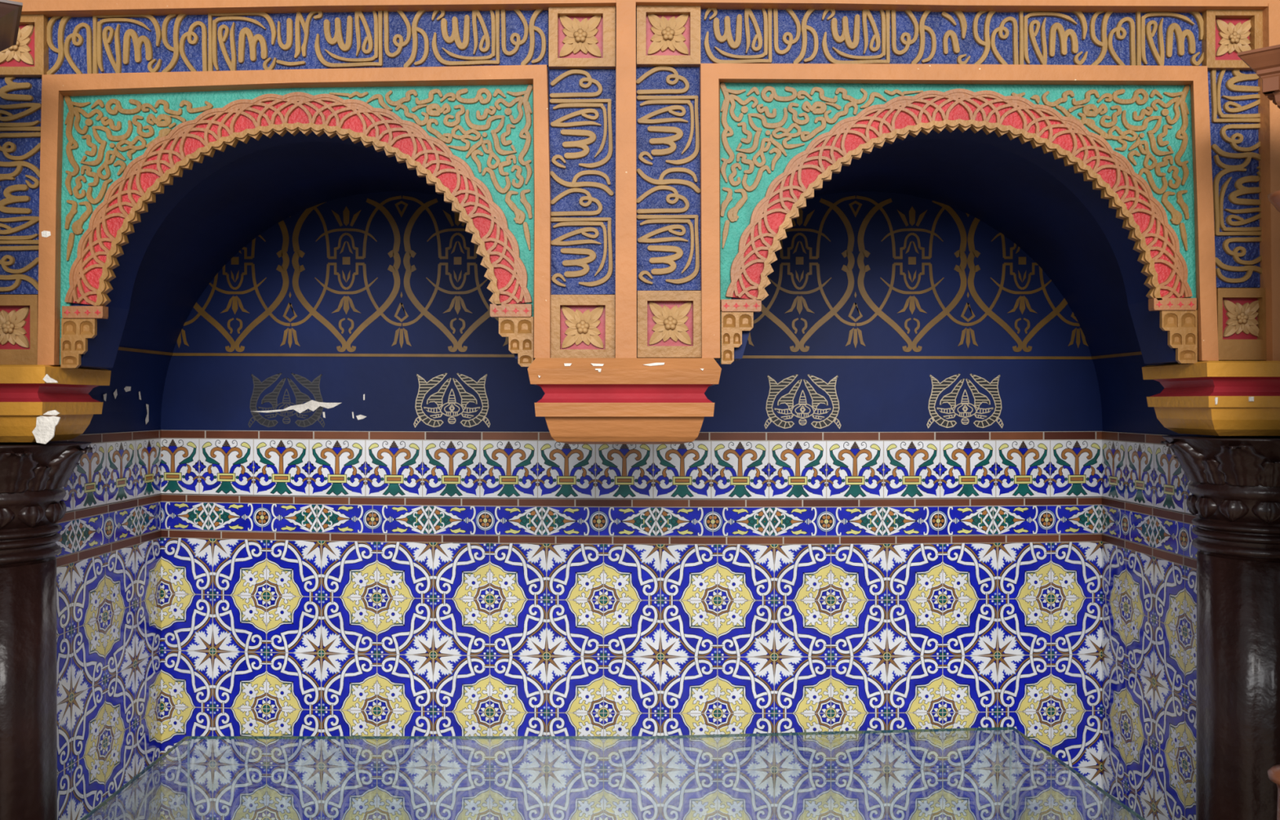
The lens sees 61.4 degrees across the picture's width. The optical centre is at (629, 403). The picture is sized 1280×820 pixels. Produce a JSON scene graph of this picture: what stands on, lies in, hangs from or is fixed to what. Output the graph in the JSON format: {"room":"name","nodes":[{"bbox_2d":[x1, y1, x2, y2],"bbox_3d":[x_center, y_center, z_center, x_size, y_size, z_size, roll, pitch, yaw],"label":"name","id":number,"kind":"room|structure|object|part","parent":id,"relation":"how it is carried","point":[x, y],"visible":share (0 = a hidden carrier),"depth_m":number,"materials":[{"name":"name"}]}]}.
{"room":"moorish-style tiled alcove","nodes":[
{"label":"moorish-style tiled alcove","id":0,"kind":"room"},
{"bbox_2d":[57,426,160,557],"bbox_3d":[-1.794,0.992,3.433,0.250,1.817,0.795,0,0,0],"label":"wall","id":1,"kind":"structure","parent":0,"point":[144,428],"depth_m":3.51,"materials":[{"name":"blue paint"}]},
{"bbox_2d":[55,430,161,819],"bbox_3d":[-1.664,0.886,3.416,0.001,1.583,0.828,0,0,0],"label":"dado","id":2,"kind":"object","parent":1,"relation":"attached to","point":[108,596],"visible":0.88,"depth_m":3.46,"materials":[{"name":"blue tile"}]},
{"bbox_2d":[85,137,1170,430],"bbox_3d":[0.005,-0.483,3.397,3.848,1.133,0.865,0,0,0],"label":"soffit","id":3,"kind":"structure","parent":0,"point":[1002,188],"depth_m":3.51,"materials":[{"name":"blue paint"}]},
{"bbox_2d":[0,8,1260,367],"bbox_3d":[0.000,0.198,2.873,4.396,3.379,0.174,0,0,0],"label":"wall","id":4,"kind":"structure","parent":0,"point":[102,349],"depth_m":2.90,"materials":[{"name":"blue paint"}]},
{"bbox_2d":[0,294,38,364],"bbox_3d":[-1.599,-0.188,2.770,0.167,0.179,0.032,0,0,0],"label":"panel","id":5,"kind":"object","parent":4,"relation":"attached to","point":[18,313],"visible":1,"depth_m":2.76,"materials":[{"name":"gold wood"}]},
{"bbox_2d":[0,306,29,347],"bbox_3d":[-1.601,-0.196,2.773,0.106,0.105,0.010,0,0,0],"label":"flower","id":6,"kind":"object","parent":5,"relation":"on","point":[14,321],"depth_m":2.77,"materials":[{"name":"gold wood"}]},
{"bbox_2d":[0,75,41,293],"bbox_3d":[-1.603,-0.566,2.777,0.188,0.568,0.017,0,0,0],"label":"inscription panel","id":7,"kind":"object","parent":4,"relation":"attached to","point":[20,98],"visible":0.99,"depth_m":2.77,"materials":[{"name":"blue paint"}]},
{"bbox_2d":[0,13,48,77],"bbox_3d":[-1.582,-0.919,2.770,0.166,0.157,0.032,0,0,0],"label":"panel","id":8,"kind":"object","parent":4,"relation":"attached to","point":[29,58],"visible":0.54,"depth_m":2.76,"materials":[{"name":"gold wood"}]},
{"bbox_2d":[0,24,34,64],"bbox_3d":[-1.588,-0.924,2.773,0.104,0.104,0.010,0,0,0],"label":"flower","id":9,"kind":"object","parent":8,"relation":"on","point":[21,53],"depth_m":2.77,"materials":[{"name":"gold wood"}]},
{"bbox_2d":[37,64,551,364],"bbox_3d":[-0.855,-0.479,2.758,1.303,0.763,0.044,0,0,0],"label":"arch frame","id":10,"kind":"object","parent":4,"relation":"attached to","point":[55,87],"visible":0.95,"depth_m":2.74,"materials":[{"name":"orange paint"}]},
{"bbox_2d":[60,84,533,368],"bbox_3d":[-0.859,-0.456,2.771,1.222,0.731,0.030,0,0,0],"label":"arch","id":11,"kind":"object","parent":4,"relation":"attached to","point":[473,143],"visible":1,"depth_m":2.77,"materials":[{"name":"teal paint"}]},
{"bbox_2d":[46,8,548,74],"bbox_3d":[-0.861,-0.937,2.777,1.300,0.190,0.017,0,0,0],"label":"inscription panel","id":12,"kind":"object","parent":4,"relation":"attached to","point":[242,41],"visible":1,"depth_m":2.77,"materials":[{"name":"blue paint"}]},
{"bbox_2d":[548,5,615,69],"bbox_3d":[-0.123,-0.940,2.770,0.170,0.158,0.032,0,0,0],"label":"panel","id":13,"kind":"object","parent":4,"relation":"attached to","point":[580,37],"visible":1,"depth_m":2.76,"materials":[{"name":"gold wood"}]},
{"bbox_2d":[559,15,601,57],"bbox_3d":[-0.128,-0.946,2.773,0.108,0.108,0.010,0,0,0],"label":"flower","id":14,"kind":"object","parent":13,"relation":"on","point":[580,36],"depth_m":2.77,"materials":[{"name":"gold wood"}]},
{"bbox_2d":[549,66,616,294],"bbox_3d":[-0.122,-0.575,2.777,0.172,0.590,0.017,0,0,0],"label":"inscription panel","id":15,"kind":"object","parent":4,"relation":"attached to","point":[583,102],"visible":0.99,"depth_m":2.78,"materials":[{"name":"blue paint"}]},
{"bbox_2d":[551,294,615,357],"bbox_3d":[-0.121,-0.197,2.770,0.164,0.162,0.032,0,0,0],"label":"panel","id":16,"kind":"object","parent":4,"relation":"attached to","point":[583,326],"visible":1,"depth_m":2.76,"materials":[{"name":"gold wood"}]},
{"bbox_2d":[561,306,603,347],"bbox_3d":[-0.122,-0.196,2.773,0.108,0.108,0.010,0,0,0],"label":"flower","id":17,"kind":"object","parent":16,"relation":"on","point":[582,326],"depth_m":2.77,"materials":[{"name":"beige wood"}]},
{"bbox_2d":[527,357,721,444],"bbox_3d":[-0.014,-0.004,2.871,0.487,0.221,0.346,0,0,0],"label":"corbel","id":18,"kind":"object","parent":4,"relation":"attached to","point":[585,400],"visible":1,"depth_m":2.72,"materials":[{"name":"orange paint"}]},
{"bbox_2d":[544,416,704,444],"bbox_3d":[-0.014,0.070,2.873,0.407,0.073,0.263,0,0,0],"label":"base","id":19,"kind":"object","parent":18,"relation":"attached to","point":[566,429],"depth_m":2.75,"materials":[{"name":"orange paint"}]},
{"bbox_2d":[615,0,636,357],"bbox_3d":[-0.010,-0.585,2.753,0.054,0.940,0.054,0,0,0],"label":"trim","id":20,"kind":"structure","parent":4,"relation":"attached to","point":[625,121],"depth_m":2.73,"materials":[{"name":"orange paint"}]},
{"bbox_2d":[10,0,1279,17],"bbox_3d":[0.000,-1.023,2.755,4.308,0.066,0.050,0,0,0],"label":"trim","id":21,"kind":"structure","parent":4,"relation":"attached to","point":[50,8],"depth_m":2.73,"materials":[{"name":"orange paint"}]},
{"bbox_2d":[635,64,700,290],"bbox_3d":[0.100,-0.583,2.777,0.170,0.584,0.017,0,0,0],"label":"inscription panel","id":22,"kind":"object","parent":4,"relation":"attached to","point":[668,142],"visible":1,"depth_m":2.78,"materials":[{"name":"blue paint"}]},
{"bbox_2d":[636,4,700,66],"bbox_3d":[0.099,-0.945,2.770,0.164,0.155,0.032,0,0,0],"label":"panel","id":23,"kind":"object","parent":4,"relation":"attached to","point":[669,36],"visible":1,"depth_m":2.76,"materials":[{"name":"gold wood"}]},
{"bbox_2d":[647,13,688,54],"bbox_3d":[0.098,-0.952,2.773,0.105,0.106,0.010,0,0,0],"label":"flower","id":24,"kind":"object","parent":23,"relation":"on","point":[667,33],"depth_m":2.77,"materials":[{"name":"gold wood"}]},
{"bbox_2d":[637,290,701,357],"bbox_3d":[0.101,-0.203,2.770,0.165,0.170,0.032,0,0,0],"label":"panel","id":25,"kind":"object","parent":4,"relation":"attached to","point":[669,322],"visible":1,"depth_m":2.75,"materials":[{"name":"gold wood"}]},
{"bbox_2d":[648,302,691,344],"bbox_3d":[0.104,-0.206,2.773,0.109,0.109,0.010,0,0,0],"label":"flower","id":26,"kind":"object","parent":25,"relation":"on","point":[669,322],"depth_m":2.77,"materials":[{"name":"gold wood"}]},
{"bbox_2d":[700,8,1203,66],"bbox_3d":[0.834,-0.947,2.777,1.303,0.172,0.017,0,0,0],"label":"inscription panel","id":27,"kind":"object","parent":4,"relation":"attached to","point":[769,36],"visible":0.94,"depth_m":2.78,"materials":[{"name":"blue paint"}]},
{"bbox_2d":[720,82,1197,364],"bbox_3d":[0.847,-0.464,2.771,1.231,0.726,0.030,0,0,0],"label":"arch","id":28,"kind":"object","parent":4,"relation":"attached to","point":[780,142],"visible":1,"depth_m":2.77,"materials":[{"name":"teal paint"}]},
{"bbox_2d":[699,62,1218,360],"bbox_3d":[0.838,-0.486,2.759,1.316,0.756,0.042,0,0,0],"label":"arch frame","id":29,"kind":"object","parent":4,"relation":"attached to","point":[711,74],"visible":0.93,"depth_m":2.74,"materials":[{"name":"orange paint"}]},
{"bbox_2d":[1201,9,1262,70],"bbox_3d":[1.553,-0.936,2.770,0.158,0.155,0.032,0,0,0],"label":"panel","id":30,"kind":"object","parent":4,"relation":"attached to","point":[1226,33],"visible":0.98,"depth_m":2.76,"materials":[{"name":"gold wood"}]},
{"bbox_2d":[1215,19,1251,56],"bbox_3d":[1.557,-0.941,2.773,0.095,0.094,0.010,0,0,0],"label":"flower","id":31,"kind":"object","parent":30,"relation":"on","point":[1233,37],"depth_m":2.77,"materials":[{"name":"gold wood"}]},
{"bbox_2d":[1207,69,1262,287],"bbox_3d":[1.572,-0.584,2.777,0.167,0.569,0.017,0,0,0],"label":"inscription panel","id":32,"kind":"object","parent":4,"relation":"attached to","point":[1233,95],"visible":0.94,"depth_m":2.77,"materials":[{"name":"blue paint"}]},
{"bbox_2d":[1216,288,1266,359],"bbox_3d":[1.572,-0.203,2.770,0.138,0.184,0.032,0,0,0],"label":"panel","id":33,"kind":"object","parent":4,"relation":"attached to","point":[1241,312],"visible":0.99,"depth_m":2.75,"materials":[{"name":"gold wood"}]},
{"bbox_2d":[1222,299,1259,337],"bbox_3d":[1.577,-0.219,2.773,0.096,0.095,0.010,0,0,0],"label":"flower","id":34,"kind":"object","parent":33,"relation":"on","point":[1241,317],"depth_m":2.77,"materials":[{"name":"gold wood"}]},
{"bbox_2d":[1257,3,1279,360],"bbox_3d":[1.653,-0.560,2.754,0.071,0.906,0.052,0,0,0],"label":"trim","id":35,"kind":"structure","parent":4,"relation":"attached to","point":[1269,130],"depth_m":2.73,"materials":[{"name":"orange paint"}]},
{"bbox_2d":[160,191,1102,536],"bbox_3d":[0.005,0.425,3.903,3.848,2.950,0.153,0,0,0],"label":"wall","id":36,"kind":"structure","parent":0,"point":[881,311],"depth_m":3.83,"materials":[{"name":"blue paint"}]},
{"bbox_2d":[161,430,1102,819],"bbox_3d":[0.006,0.899,3.825,3.347,1.608,0.001,0,0,0],"label":"dado","id":37,"kind":"object","parent":36,"relation":"attached to","point":[557,630],"visible":0.98,"depth_m":3.83,"materials":[{"name":"blue tile"}]},
{"bbox_2d":[1102,426,1197,559],"bbox_3d":[1.804,0.992,3.433,0.250,1.817,0.795,0,0,0],"label":"wall","id":38,"kind":"structure","parent":0,"point":[1166,432],"depth_m":3.52,"materials":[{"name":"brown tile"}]},
{"bbox_2d":[1101,431,1197,819],"bbox_3d":[1.675,0.896,3.444,0.001,1.593,0.772,0,0,0],"label":"dado","id":39,"kind":"object","parent":38,"relation":"attached to","point":[1149,593],"visible":0.84,"depth_m":3.49,"materials":[{"name":"blue tile"}]},
{"bbox_3d":[0.000,1.950,0.300,8.000,0.100,7.600,0,0,0],"label":"floor","id":40,"kind":"structure","parent":0,"visible":0},
{"bbox_2d":[0,0,22,51],"bbox_3d":[-1.588,0.520,2.295,0.500,2.759,0.300,0,0,-32],"label":"tall cabinet","id":41,"kind":"object","parent":40,"relation":"on","point":[10,11],"visible":1,"depth_m":2.37,"materials":[{"name":"brown wood"}]},
{"bbox_2d":[0,440,93,819],"bbox_3d":[-1.700,1.004,2.870,0.507,1.792,0.507,0,0,0],"label":"column","id":42,"kind":"structure","parent":40,"relation":"on","point":[33,475],"depth_m":2.80,"materials":[{"name":"brown wood"}]},
{"bbox_2d":[0,364,111,444],"bbox_3d":[-1.684,0.003,2.872,0.499,0.199,0.345,0,0,0],"label":"column impost","id":43,"kind":"object","parent":42,"relation":"on","point":[39,403],"visible":1,"depth_m":2.75,"materials":[{"name":"yellow paint"}]},
{"bbox_2d":[80,726,1146,819],"bbox_3d":[-0.045,1.510,3.202,2.898,0.780,1.052,0,0,0],"label":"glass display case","id":44,"kind":"object","parent":40,"relation":"on","point":[1015,730],"visible":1,"depth_m":3.62,"materials":[{"name":"clear glass"}]},
{"bbox_2d":[1160,434,1279,819],"bbox_3d":[1.682,0.995,2.870,0.507,1.809,0.507,0,0,0],"label":"column","id":45,"kind":"structure","parent":40,"relation":"on","point":[1234,485],"depth_m":2.77,"materials":[{"name":"brown wood"}]},
{"bbox_2d":[1142,360,1279,435],"bbox_3d":[1.682,-0.012,2.873,0.472,0.190,0.343,0,0,0],"label":"column impost","id":46,"kind":"object","parent":45,"relation":"on","point":[1204,397],"visible":1,"depth_m":2.74,"materials":[{"name":"yellow paint"}]},
{"bbox_2d":[1237,44,1279,819],"bbox_3d":[1.583,0.574,2.244,0.500,2.653,0.300,0,0,42],"label":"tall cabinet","id":47,"kind":"object","parent":40,"relation":"on","point":[1264,62],"visible":1,"depth_m":2.29,"materials":[{"name":"brown wood"}]},
{"bbox_3d":[1.583,-0.695,2.244,0.500,0.116,0.300,0,0,42],"label":"cornice","id":48,"kind":"part","parent":47,"relation":"part of","materials":[{"name":"brown wood"}]}
]}

